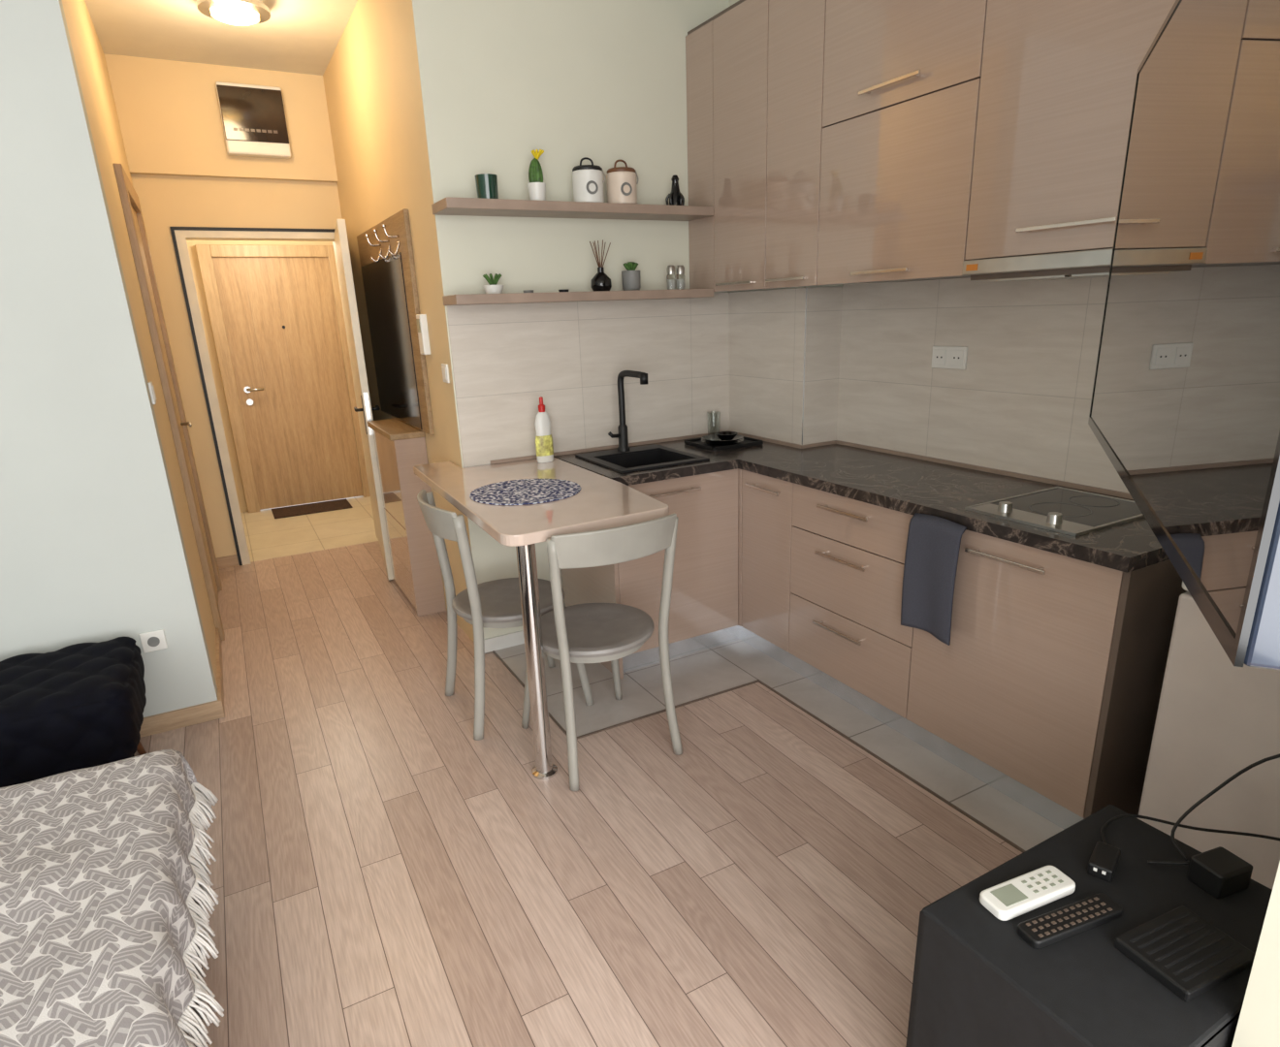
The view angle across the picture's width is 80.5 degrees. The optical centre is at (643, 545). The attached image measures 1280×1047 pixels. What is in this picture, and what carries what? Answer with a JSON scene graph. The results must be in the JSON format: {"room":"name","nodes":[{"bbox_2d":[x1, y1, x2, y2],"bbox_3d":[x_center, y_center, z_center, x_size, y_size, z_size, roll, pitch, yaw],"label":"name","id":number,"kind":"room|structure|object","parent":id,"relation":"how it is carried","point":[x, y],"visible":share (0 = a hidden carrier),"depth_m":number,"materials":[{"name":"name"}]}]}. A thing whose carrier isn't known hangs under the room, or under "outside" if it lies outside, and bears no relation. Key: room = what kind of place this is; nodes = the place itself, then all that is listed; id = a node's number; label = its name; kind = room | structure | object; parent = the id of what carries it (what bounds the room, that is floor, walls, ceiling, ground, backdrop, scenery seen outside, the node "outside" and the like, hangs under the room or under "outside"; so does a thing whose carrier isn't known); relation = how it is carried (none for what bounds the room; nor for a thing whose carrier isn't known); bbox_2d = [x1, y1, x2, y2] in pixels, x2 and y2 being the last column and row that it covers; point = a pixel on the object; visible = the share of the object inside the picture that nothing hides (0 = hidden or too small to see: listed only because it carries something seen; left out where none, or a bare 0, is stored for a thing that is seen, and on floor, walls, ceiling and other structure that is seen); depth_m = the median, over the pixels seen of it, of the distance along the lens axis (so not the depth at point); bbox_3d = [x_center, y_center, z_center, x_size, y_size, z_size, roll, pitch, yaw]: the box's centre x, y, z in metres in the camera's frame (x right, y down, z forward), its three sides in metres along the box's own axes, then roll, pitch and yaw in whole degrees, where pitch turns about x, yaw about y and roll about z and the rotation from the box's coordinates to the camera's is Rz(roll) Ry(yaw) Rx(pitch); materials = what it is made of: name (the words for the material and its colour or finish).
{"room":"studio apartment","nodes":[
{"label":"studio apartment","id":0,"kind":"room"},
{"bbox_2d":[62,0,217,687],"bbox_3d":[-2.438,-0.994,3.673,0.120,2.950,2.220,-11,19,-27],"label":"wall","id":1,"kind":"structure","parent":0,"point":[88,53],"depth_m":3.13,"materials":[{"name":"paint"}]},
{"bbox_2d":[147,381,156,404],"bbox_3d":[-1.845,-0.573,2.840,0.013,0.080,0.080,-11,19,-27],"label":"light switch","id":2,"kind":"object","parent":1,"relation":"attached to","point":[150,386],"visible":1,"depth_m":2.81,"materials":[{"name":"white plastic"}]},
{"bbox_2d":[112,163,224,640],"bbox_3d":[-2.404,-0.681,3.927,0.064,2.200,0.960,-11,19,-27],"label":"door","id":3,"kind":"structure","parent":1,"relation":"in","point":[128,195],"depth_m":3.64,"materials":[{"name":"brown wood"}]},
{"bbox_2d":[130,204,218,603],"bbox_3d":[-2.426,-0.638,3.927,0.008,2.100,0.780,-11,19,-27],"label":"door leaf","id":4,"kind":"structure","parent":3,"relation":"attached to","point":[133,209],"depth_m":4.08,"materials":[{"name":"brown wood"}]},
{"bbox_2d":[215,628,224,717],"bbox_3d":[-1.940,0.561,3.458,0.014,0.075,0.884,-11,19,-27],"label":"baseboard","id":5,"kind":"structure","parent":1,"relation":"attached to","point":[219,670],"depth_m":3.34,"materials":[{"name":"brown wood"}]},
{"bbox_2d":[84,0,357,75],"bbox_3d":[-1.079,-1.843,1.110,5.564,0.100,7.310,-11,19,-27],"label":"ceiling","id":6,"kind":"structure","parent":0,"point":[299,36],"depth_m":3.85,"materials":[{"name":"paint"}]},
{"bbox_2d":[196,0,270,26],"bbox_3d":[-1.868,-2.446,3.450,0.300,0.085,0.300,-11,19,-27],"label":"ceiling lamp","id":7,"kind":"object","parent":6,"relation":"attached to","point":[241,13],"depth_m":3.41,"materials":[{"name":"white glass"}]},
{"bbox_2d":[104,53,342,565],"bbox_3d":[-2.406,-1.353,4.820,1.103,2.950,0.150,-11,19,-27],"label":"wall","id":8,"kind":"structure","parent":0,"point":[182,172],"depth_m":4.49,"materials":[{"name":"paint"}]},
{"bbox_2d":[215,554,239,569],"bbox_3d":[-2.756,0.109,5.005,0.124,0.075,0.014,-11,19,-27],"label":"baseboard","id":9,"kind":"structure","parent":8,"relation":"attached to","point":[230,560],"depth_m":5.00,"materials":[{"name":"brown wood"}]},
{"bbox_2d":[169,226,335,566],"bbox_3d":[-2.320,-0.947,4.949,0.950,2.093,0.016,-11,19,-27],"label":"seal","id":10,"kind":"object","parent":8,"relation":"attached to","point":[173,229],"visible":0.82,"depth_m":4.67,"materials":[{"name":"black rubber"}]},
{"bbox_2d":[215,81,290,159],"bbox_3d":[-2.279,-2.481,4.424,0.340,0.370,0.088,-11,19,-27],"label":"electrical panel","id":11,"kind":"object","parent":8,"relation":"attached to","point":[253,119],"visible":1,"depth_m":4.39,"materials":[{"name":"white plastic"}]},
{"bbox_2d":[174,229,380,565],"bbox_3d":[-2.133,-0.849,4.645,0.930,2.075,1.036,-11,19,-27],"label":"door frame","id":12,"kind":"structure","parent":8,"relation":"in","point":[181,236],"depth_m":4.73,"materials":[{"name":"beige wood"}]},
{"bbox_2d":[334,219,393,579],"bbox_3d":[-1.745,-0.879,4.718,0.040,2.038,0.900,-9,19,-21],"label":"door leaf","id":13,"kind":"structure","parent":12,"relation":"attached to","point":[340,235],"depth_m":4.39,"materials":[{"name":"beige wood"}]},
{"bbox_2d":[360,395,367,434],"bbox_3d":[-1.617,-0.754,4.371,0.004,0.220,0.040,-9,19,-21],"label":"plate","id":14,"kind":"object","parent":13,"relation":"attached to","point":[361,396],"visible":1,"depth_m":4.35,"materials":[{"name":"silver metal"}]},
{"bbox_2d":[363,392,373,435],"bbox_3d":[-1.573,-0.750,4.321,0.022,0.240,0.003,-9,19,-21],"label":"lock plate","id":15,"kind":"object","parent":13,"relation":"attached to","point":[366,396],"visible":0.86,"depth_m":4.31,"materials":[{"name":"metal"}]},
{"bbox_2d":[186,240,333,512],"bbox_3d":[-2.686,-1.344,5.751,1.500,2.400,1.680,-11,19,-27],"label":"wall","id":16,"kind":"structure","parent":0,"point":[191,246],"depth_m":6.11,"materials":[{"name":"paint"}]},
{"bbox_2d":[194,244,370,512],"bbox_3d":[-2.952,-1.382,6.356,1.040,2.128,0.146,-11,19,-27],"label":"door frame","id":17,"kind":"structure","parent":16,"relation":"in","point":[205,252],"depth_m":6.16,"materials":[{"name":"brown wood"}]},
{"bbox_2d":[211,256,363,510],"bbox_3d":[-2.964,-1.351,6.392,0.850,2.028,0.050,-11,19,-27],"label":"door","id":18,"kind":"structure","parent":17,"relation":"attached to","point":[304,287],"depth_m":6.35,"materials":[{"name":"brown wood"}]},
{"bbox_2d":[246,398,253,405],"bbox_3d":[-3.252,-1.182,6.239,0.052,0.052,0.012,-11,19,-27],"label":"rose","id":19,"kind":"object","parent":18,"relation":"attached to","point":[249,401],"visible":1,"depth_m":6.23,"materials":[{"name":"metal"}]},
{"bbox_2d":[241,258,313,503],"bbox_3d":[-3.046,-1.325,6.321,0.223,2.010,0.003,-11,19,-27],"label":"groove","id":20,"kind":"object","parent":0,"point":[241,259],"depth_m":6.29,"materials":[{"name":"brown wood"}]},
{"bbox_2d":[240,495,378,562],"bbox_3d":[-2.650,-0.156,6.135,1.500,0.102,1.850,-11,19,-27],"label":"floor","id":21,"kind":"structure","parent":0,"point":[267,537],"depth_m":5.81,"materials":[{"name":"beige tile"}]},
{"bbox_2d":[271,498,352,518],"bbox_3d":[-2.845,-0.316,6.481,0.610,0.012,0.360,-11,19,-27],"label":"doormat","id":22,"kind":"object","parent":21,"relation":"on","point":[319,507],"visible":1,"depth_m":6.45,"materials":[{"name":"brown fabric"}]},
{"bbox_2d":[0,0,729,717],"bbox_3d":[-1.720,-0.737,2.764,5.564,2.950,0.130,-11,19,-27],"label":"wall","id":23,"kind":"structure","parent":0,"point":[92,548],"depth_m":2.85,"materials":[{"name":"grey paint"}]},
{"bbox_2d":[139,629,167,653],"bbox_3d":[-1.889,0.370,2.914,0.080,0.080,0.013,-11,19,-27],"label":"wall socket","id":24,"kind":"object","parent":23,"relation":"attached to","point":[152,641],"visible":1,"depth_m":2.91,"materials":[{"name":"white plastic"}]},
{"bbox_2d":[139,700,221,737],"bbox_3d":[-2.837,0.888,2.516,2.522,0.075,0.014,-11,19,-27],"label":"baseboard","id":25,"kind":"structure","parent":23,"relation":"attached to","point":[209,711],"depth_m":3.02,"materials":[{"name":"brown wood"}]},
{"bbox_2d":[483,630,524,653],"bbox_3d":[-0.586,0.444,3.677,0.415,0.066,0.014,-11,19,-27],"label":"baseboard","id":26,"kind":"structure","parent":23,"relation":"attached to","point":[508,640],"depth_m":3.63,"materials":[{"name":"white plastic"}]},
{"bbox_2d":[431,196,713,221],"bbox_3d":[-0.266,-1.417,3.200,1.206,0.037,0.214,-11,19,-27],"label":"wall shelf","id":27,"kind":"object","parent":23,"relation":"attached to","point":[448,206],"visible":1,"depth_m":3.10,"materials":[{"name":"brown wood"}]},
{"bbox_2d":[474,173,498,198],"bbox_3d":[-0.619,-1.407,2.985,0.088,0.095,0.088,-11,19,-27],"label":"glass","id":28,"kind":"object","parent":27,"relation":"on","point":[486,183],"visible":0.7,"depth_m":2.95,"materials":[{"name":"green glass"}]},
{"bbox_2d":[527,149,545,200],"bbox_3d":[-0.436,-1.493,3.066,0.080,0.200,0.076,-11,19,-27],"label":"potted cactus","id":29,"kind":"object","parent":27,"relation":"on","point":[536,187],"visible":0.93,"depth_m":3.05,"materials":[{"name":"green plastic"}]},
{"bbox_2d":[527,182,545,200],"bbox_3d":[-0.435,-1.434,3.084,0.076,0.075,0.076,-11,19,-27],"label":"pot","id":30,"kind":"object","parent":29,"relation":"attached to","point":[536,190],"depth_m":3.06,"materials":[{"name":"white ceramic"}]},
{"bbox_2d":[530,149,543,159],"bbox_3d":[-0.427,-1.573,3.048,0.054,0.037,0.055,-11,19,-27],"label":"flower","id":31,"kind":"object","parent":29,"relation":"on","point":[536,154],"depth_m":3.03,"materials":[{"name":"yellow plant"}]},
{"bbox_2d":[572,157,605,202],"bbox_3d":[-0.235,-1.526,3.171,0.130,0.184,0.128,10,21,33],"label":"canister","id":32,"kind":"object","parent":27,"relation":"on","point":[588,180],"visible":0.88,"depth_m":3.13,"materials":[{"name":"white ceramic"}]},
{"bbox_2d":[606,160,639,203],"bbox_3d":[-0.096,-1.553,3.244,0.130,0.184,0.128,10,21,33],"label":"canister","id":33,"kind":"object","parent":27,"relation":"on","point":[621,181],"visible":0.87,"depth_m":3.20,"materials":[{"name":"beige ceramic"}]},
{"bbox_2d":[606,171,637,203],"bbox_3d":[-0.096,-1.528,3.252,0.128,0.132,0.128,-11,19,-27],"label":"jar","id":34,"kind":"object","parent":33,"relation":"attached to","point":[621,185],"depth_m":3.20,"materials":[{"name":"beige ceramic"}]},
{"bbox_2d":[665,174,684,205],"bbox_3d":[0.136,-1.578,3.376,0.081,0.137,0.087,2,18,13],"label":"figurine","id":35,"kind":"object","parent":27,"relation":"on","point":[676,198],"visible":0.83,"depth_m":3.36,"materials":[{"name":"black ceramic"}]},
{"bbox_2d":[442,288,713,305],"bbox_3d":[-0.252,-1.085,3.299,1.206,0.037,0.204,-11,19,-27],"label":"wall shelf","id":36,"kind":"object","parent":23,"relation":"attached to","point":[599,296],"visible":1,"depth_m":3.17,"materials":[{"name":"brown wood"}]},
{"bbox_2d":[482,273,503,293],"bbox_3d":[-0.615,-1.066,3.086,0.084,0.078,0.084,-11,19,-27],"label":"succulent bowl","id":37,"kind":"object","parent":36,"relation":"on","point":[493,288],"visible":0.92,"depth_m":3.06,"materials":[{"name":"white ceramic"}]},
{"bbox_2d":[589,239,611,291],"bbox_3d":[-0.190,-1.214,3.289,0.094,0.210,0.092,-11,19,-27],"label":"reed diffuser","id":38,"kind":"object","parent":36,"relation":"on","point":[600,281],"visible":0.88,"depth_m":3.28,"materials":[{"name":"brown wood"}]},
{"bbox_2d":[590,267,611,291],"bbox_3d":[-0.188,-1.161,3.306,0.092,0.100,0.092,-11,19,-27],"label":"bottle","id":39,"kind":"object","parent":38,"relation":"attached to","point":[600,281],"depth_m":3.28,"materials":[{"name":"black glass"}]},
{"bbox_2d":[621,261,640,290],"bbox_3d":[-0.057,-1.198,3.371,0.084,0.122,0.084,-11,19,-27],"label":"potted succulent","id":40,"kind":"object","parent":36,"relation":"on","point":[630,277],"visible":0.94,"depth_m":3.34,"materials":[{"name":"grey ceramic"}]},
{"bbox_2d":[666,265,675,289],"bbox_3d":[0.123,-1.219,3.445,0.042,0.106,0.042,-11,19,-27],"label":"salt shaker","id":41,"kind":"object","parent":36,"relation":"on","point":[670,270],"visible":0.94,"depth_m":3.43,"materials":[{"name":"clear glass"}]},
{"bbox_2d":[666,274,675,289],"bbox_3d":[0.124,-1.202,3.450,0.042,0.070,0.042,-11,19,-27],"label":"jar","id":42,"kind":"object","parent":41,"relation":"attached to","point":[670,278],"depth_m":3.44,"materials":[{"name":"clear glass"}]},
{"bbox_2d":[675,265,684,289],"bbox_3d":[0.167,-1.228,3.467,0.042,0.106,0.042,-11,19,-27],"label":"salt shaker","id":43,"kind":"object","parent":36,"relation":"on","point":[680,270],"visible":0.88,"depth_m":3.45,"materials":[{"name":"clear glass"}]},
{"bbox_2d":[675,273,684,289],"bbox_3d":[0.168,-1.211,3.473,0.042,0.070,0.042,-11,19,-27],"label":"jar","id":44,"kind":"object","parent":43,"relation":"attached to","point":[680,277],"depth_m":3.46,"materials":[{"name":"clear glass"}]},
{"bbox_2d":[322,0,473,641],"bbox_3d":[-1.339,-1.191,4.176,0.120,2.950,2.346,-11,19,-27],"label":"wall","id":45,"kind":"structure","parent":0,"point":[371,77],"depth_m":3.50,"materials":[{"name":"paint"}]},
{"bbox_2d":[356,208,434,435],"bbox_3d":[-1.377,-1.163,4.023,0.096,1.010,1.240,-11,19,-27],"label":"coat rack","id":46,"kind":"object","parent":45,"relation":"attached to","point":[385,249],"visible":0.99,"depth_m":3.86,"materials":[{"name":"brown wood"}]},
{"bbox_2d":[361,252,422,429],"bbox_3d":[-1.378,-1.103,4.100,0.005,0.830,1.040,-11,19,-27],"label":"mirror","id":47,"kind":"object","parent":46,"relation":"attached to","point":[384,280],"depth_m":4.00,"materials":[{"name":"black mirror"}]},
{"bbox_2d":[416,314,430,354],"bbox_3d":[-1.012,-0.967,3.469,0.035,0.180,0.080,-11,19,-27],"label":"intercom","id":48,"kind":"object","parent":45,"relation":"attached to","point":[421,319],"visible":1,"depth_m":3.44,"materials":[{"name":"white plastic"}]},
{"bbox_2d":[441,363,449,383],"bbox_3d":[-0.864,-0.747,3.285,0.013,0.080,0.080,-11,19,-27],"label":"light switch","id":49,"kind":"object","parent":45,"relation":"attached to","point":[444,368],"visible":1,"depth_m":3.26,"materials":[{"name":"white plastic"}]},
{"bbox_2d":[133,541,1022,1046],"bbox_3d":[-0.970,1.068,2.012,5.564,0.100,7.300,-11,19,-27],"label":"floor","id":50,"kind":"structure","parent":0,"point":[384,874],"depth_m":2.24,"materials":[{"name":"brown wood"}]},
{"bbox_2d":[182,856,203,1046],"bbox_3d":[-1.643,1.189,0.718,2.070,0.485,2.020,-11,19,-27],"label":"bed","id":51,"kind":"object","parent":50,"relation":"on","point":[193,1008],"visible":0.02,"depth_m":1.70,"materials":[{"name":"fabric"}]},
{"bbox_2d":[0,637,146,787],"bbox_3d":[-2.052,0.656,2.512,0.698,0.468,0.563,-11,19,-27],"label":"pillow","id":52,"kind":"object","parent":51,"relation":"on","point":[78,706],"visible":0.91,"depth_m":2.38,"materials":[{"name":"black fabric"}]},
{"bbox_2d":[0,749,223,1046],"bbox_3d":[-1.624,1.029,0.737,2.135,0.246,2.072,-11,19,-27],"label":"blanket","id":53,"kind":"object","parent":51,"relation":"on","point":[100,924],"depth_m":1.45,"materials":[{"name":"grey fabric"}]},
{"bbox_2d":[367,418,446,616],"bbox_3d":[-1.322,-0.171,4.206,0.173,0.985,0.630,-11,19,-27],"label":"cabinet","id":54,"kind":"object","parent":50,"relation":"on","point":[400,446],"visible":0.91,"depth_m":4.02,"materials":[{"name":"brown wood"}]},
{"bbox_2d":[416,489,593,740],"bbox_3d":[-0.559,0.222,3.010,0.549,0.900,0.462,-11,19,-27],"label":"dining chair","id":55,"kind":"object","parent":50,"relation":"on","point":[496,603],"visible":0.69,"depth_m":2.88,"materials":[{"name":"grey paint"}]},
{"bbox_2d":[413,457,669,779],"bbox_3d":[-0.453,0.185,3.104,0.626,0.899,1.358,-11,19,-27],"label":"dining table","id":56,"kind":"object","parent":50,"relation":"on","point":[602,502],"visible":0.9,"depth_m":2.56,"materials":[{"name":"beige laminate"}]},
{"bbox_2d":[469,479,580,505],"bbox_3d":[-0.442,-0.203,2.830,0.414,0.004,0.414,-11,19,-27],"label":"placemat","id":57,"kind":"object","parent":56,"relation":"on","point":[526,491],"visible":1,"depth_m":2.81,"materials":[{"name":"multicoloured fabric"}]},
{"bbox_2d":[534,396,553,462],"bbox_3d":[-0.446,-0.512,3.345,0.082,0.287,0.051,-11,19,-27],"label":"dish soap bottle","id":58,"kind":"object","parent":56,"relation":"on","point":[544,447],"visible":1,"depth_m":3.33,"materials":[{"name":"white plastic"}]},
{"bbox_2d":[521,513,682,791],"bbox_3d":[-0.173,0.305,2.682,0.462,0.900,0.549,-11,19,-27],"label":"dining chair","id":59,"kind":"object","parent":50,"relation":"on","point":[587,632],"visible":0.89,"depth_m":2.52,"materials":[{"name":"grey paint"}]},
{"bbox_2d":[492,650,1024,853],"bbox_3d":[0.209,0.705,2.862,0.878,0.006,2.280,-11,19,-27],"label":"trim","id":60,"kind":"structure","parent":50,"relation":"on","point":[1001,837],"depth_m":2.88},
{"bbox_2d":[494,640,1063,851],"bbox_3d":[0.300,0.688,2.910,1.070,0.004,2.280,-11,19,-27],"label":"floor","id":61,"kind":"structure","parent":50,"relation":"on","point":[710,671],"depth_m":3.05,"materials":[{"name":"grey tile"}]},
{"bbox_2d":[561,468,1186,830],"bbox_3d":[0.668,0.204,2.976,1.202,0.854,2.266,-11,19,-27],"label":"base cabinet","id":62,"kind":"object","parent":61,"relation":"on","point":[1045,690],"visible":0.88,"depth_m":2.55,"materials":[{"name":"wood"}]},
{"bbox_2d":[617,468,737,653],"bbox_3d":[0.157,0.068,3.297,0.608,0.746,0.019,-11,19,-27],"label":"base cabinet","id":63,"kind":"object","parent":62,"relation":"in","point":[704,600],"depth_m":3.32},
{"bbox_2d":[490,430,1169,573],"bbox_3d":[0.522,-0.206,2.772,1.502,0.055,2.269,-11,19,-27],"label":"countertop","id":64,"kind":"structure","parent":62,"relation":"on","point":[907,483],"depth_m":2.77,"materials":[{"name":"stone"}]},
{"bbox_2d":[608,370,648,451],"bbox_3d":[-0.054,-0.604,3.424,0.213,0.370,0.105,8,20,29],"label":"kitchen faucet","id":65,"kind":"object","parent":64,"relation":"on","point":[623,436],"visible":1,"depth_m":3.46,"materials":[{"name":"black metal"}]},
{"bbox_2d":[575,444,709,473],"bbox_3d":[-0.013,-0.310,3.404,0.430,0.182,0.470,-11,19,-27],"label":"sink","id":66,"kind":"object","parent":64,"relation":"in","point":[648,457],"visible":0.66,"depth_m":3.48,"materials":[{"name":"black stone"}]},
{"bbox_2d":[684,431,763,451],"bbox_3d":[0.381,-0.515,3.637,0.290,0.060,0.270,-11,19,-27],"label":"serving tray","id":67,"kind":"object","parent":64,"relation":"on","point":[721,440],"visible":1,"depth_m":3.58,"materials":[{"name":"black plastic"}]},
{"bbox_2d":[706,411,720,435],"bbox_3d":[0.353,-0.608,3.820,0.068,0.130,0.068,-11,19,-27],"label":"drinking glass","id":68,"kind":"object","parent":67,"relation":"on","point":[713,417],"visible":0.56,"depth_m":3.79,"materials":[{"name":"clear glass"}]},
{"bbox_2d":[715,431,737,440],"bbox_3d":[0.393,-0.519,3.601,0.110,0.030,0.110,-11,19,-27],"label":"bowl","id":69,"kind":"object","parent":67,"relation":"on","point":[722,435],"depth_m":3.59,"materials":[{"name":"black ceramic"}]},
{"bbox_2d":[964,486,1144,536],"bbox_3d":[1.295,-0.124,2.320,0.465,0.034,0.360,-11,19,-27],"label":"cooktop","id":70,"kind":"object","parent":64,"relation":"in","point":[1058,509],"visible":0.99,"depth_m":2.29,"materials":[{"name":"metal"}]},
{"bbox_2d":[900,512,966,645],"bbox_3d":[0.922,0.102,2.424,0.037,0.394,0.204,-11,19,-27],"label":"hand towel","id":71,"kind":"object","parent":62,"relation":"hanging from","point":[933,543],"visible":1,"depth_m":2.41,"materials":[{"name":"grey fabric"}]},
{"bbox_2d":[905,804,1272,1046],"bbox_3d":[0.842,0.879,1.390,0.590,0.496,0.389,-11,19,-27],"label":"side table","id":72,"kind":"object","parent":50,"relation":"on","point":[976,982],"visible":0.73,"depth_m":1.28,"materials":[{"name":"black wood"}]},
{"bbox_2d":[979,865,1075,921],"bbox_3d":[0.689,0.623,1.359,0.180,0.021,0.060,-9,18,-20],"label":"remote","id":73,"kind":"object","parent":72,"relation":"on","point":[1020,895],"visible":1,"depth_m":1.35,"materials":[{"name":"white plastic"}]},
{"bbox_2d":[1017,893,1122,948],"bbox_3d":[0.732,0.642,1.298,0.200,0.018,0.046,-8,18,-19],"label":"remote","id":74,"kind":"object","parent":72,"relation":"on","point":[1041,931],"visible":1,"depth_m":1.29,"materials":[{"name":"black plastic"}]},
{"bbox_2d":[1087,841,1120,882],"bbox_3d":[0.865,0.594,1.423,0.040,0.026,0.081,13,23,39],"label":"power adapter","id":75,"kind":"object","parent":72,"relation":"on","point":[1104,861],"visible":1,"depth_m":1.41,"materials":[{"name":"black plastic"}]},
{"bbox_2d":[1114,905,1255,1001],"bbox_3d":[0.877,0.657,1.228,0.170,0.021,0.120,-9,19,-21],"label":"router","id":76,"kind":"object","parent":72,"relation":"on","point":[1179,948],"visible":0.9,"depth_m":1.21,"materials":[{"name":"black plastic"}]},
{"bbox_2d":[1100,753,1279,862],"bbox_3d":[1.131,0.449,1.403,0.465,0.308,0.165,6,19,23],"label":"cable","id":77,"kind":"object","parent":72,"relation":"on","point":[1177,824],"visible":0.94,"depth_m":1.48,"materials":[{"name":"black rubber"}]},
{"bbox_2d":[1147,846,1252,898],"bbox_3d":[1.018,0.587,1.388,0.112,0.050,0.112,-8,18,-18],"label":"power adapter","id":78,"kind":"object","parent":72,"relation":"on","point":[1219,872],"visible":1,"depth_m":1.35,"materials":[{"name":"black plastic"}]},
{"bbox_2d":[1137,580,1279,890],"bbox_3d":[1.676,0.512,1.880,0.510,0.855,0.530,-11,19,-27],"label":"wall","id":79,"kind":"structure","parent":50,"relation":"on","point":[1216,719],"depth_m":1.85,"materials":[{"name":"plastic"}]},
{"bbox_2d":[728,0,842,292],"bbox_3d":[1.331,-0.798,2.603,0.358,2.950,3.070,-11,19,-27],"label":"wall","id":80,"kind":"structure","parent":0,"point":[730,2],"depth_m":3.38,"materials":[{"name":"tile"}]},
{"bbox_2d":[446,277,1129,493],"bbox_3d":[0.720,-0.701,3.120,2.837,0.740,1.168,6,19,25],"label":"backsplash","id":81,"kind":"structure","parent":80,"relation":"attached to","point":[851,363],"depth_m":3.32,"materials":[{"name":"tile"}]},
{"bbox_2d":[930,346,967,369],"bbox_3d":[1.184,-0.730,2.938,0.014,0.085,0.160,-11,19,-27],"label":"wall socket","id":82,"kind":"object","parent":81,"relation":"attached to","point":[943,357],"visible":1,"depth_m":2.93,"materials":[{"name":"white plastic"}]},
{"bbox_2d":[685,0,1175,291],"bbox_3d":[0.910,-1.509,2.671,0.462,1.095,2.198,-11,19,-27],"label":"upper cabinet","id":83,"kind":"object","parent":80,"relation":"attached to","point":[830,142],"visible":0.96,"depth_m":2.45,"materials":[{"name":"beige wood"}]},
{"bbox_2d":[961,248,1112,281],"bbox_3d":[1.319,-0.806,2.172,0.444,0.062,0.610,-11,19,-27],"label":"range hood","id":84,"kind":"object","parent":83,"relation":"attached to","point":[1087,264],"visible":0.61,"depth_m":2.13,"materials":[{"name":"metal"}]},
{"bbox_2d":[1231,862,1279,1046],"bbox_3d":[1.471,-0.328,1.077,1.364,2.950,0.140,-11,19,-27],"label":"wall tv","id":85,"kind":"object","parent":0,"point":[1259,1021],"visible":1,"depth_m":1.07,"materials":[{"name":"paint"}]},
{"bbox_2d":[1088,0,1279,670],"bbox_3d":[0.841,-0.356,0.836,0.447,0.623,1.152,6,19,24],"label":"television","id":86,"kind":"object","parent":85,"relation":"attached to","point":[1185,407],"visible":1,"depth_m":0.71,"materials":[{"name":"black glass"}]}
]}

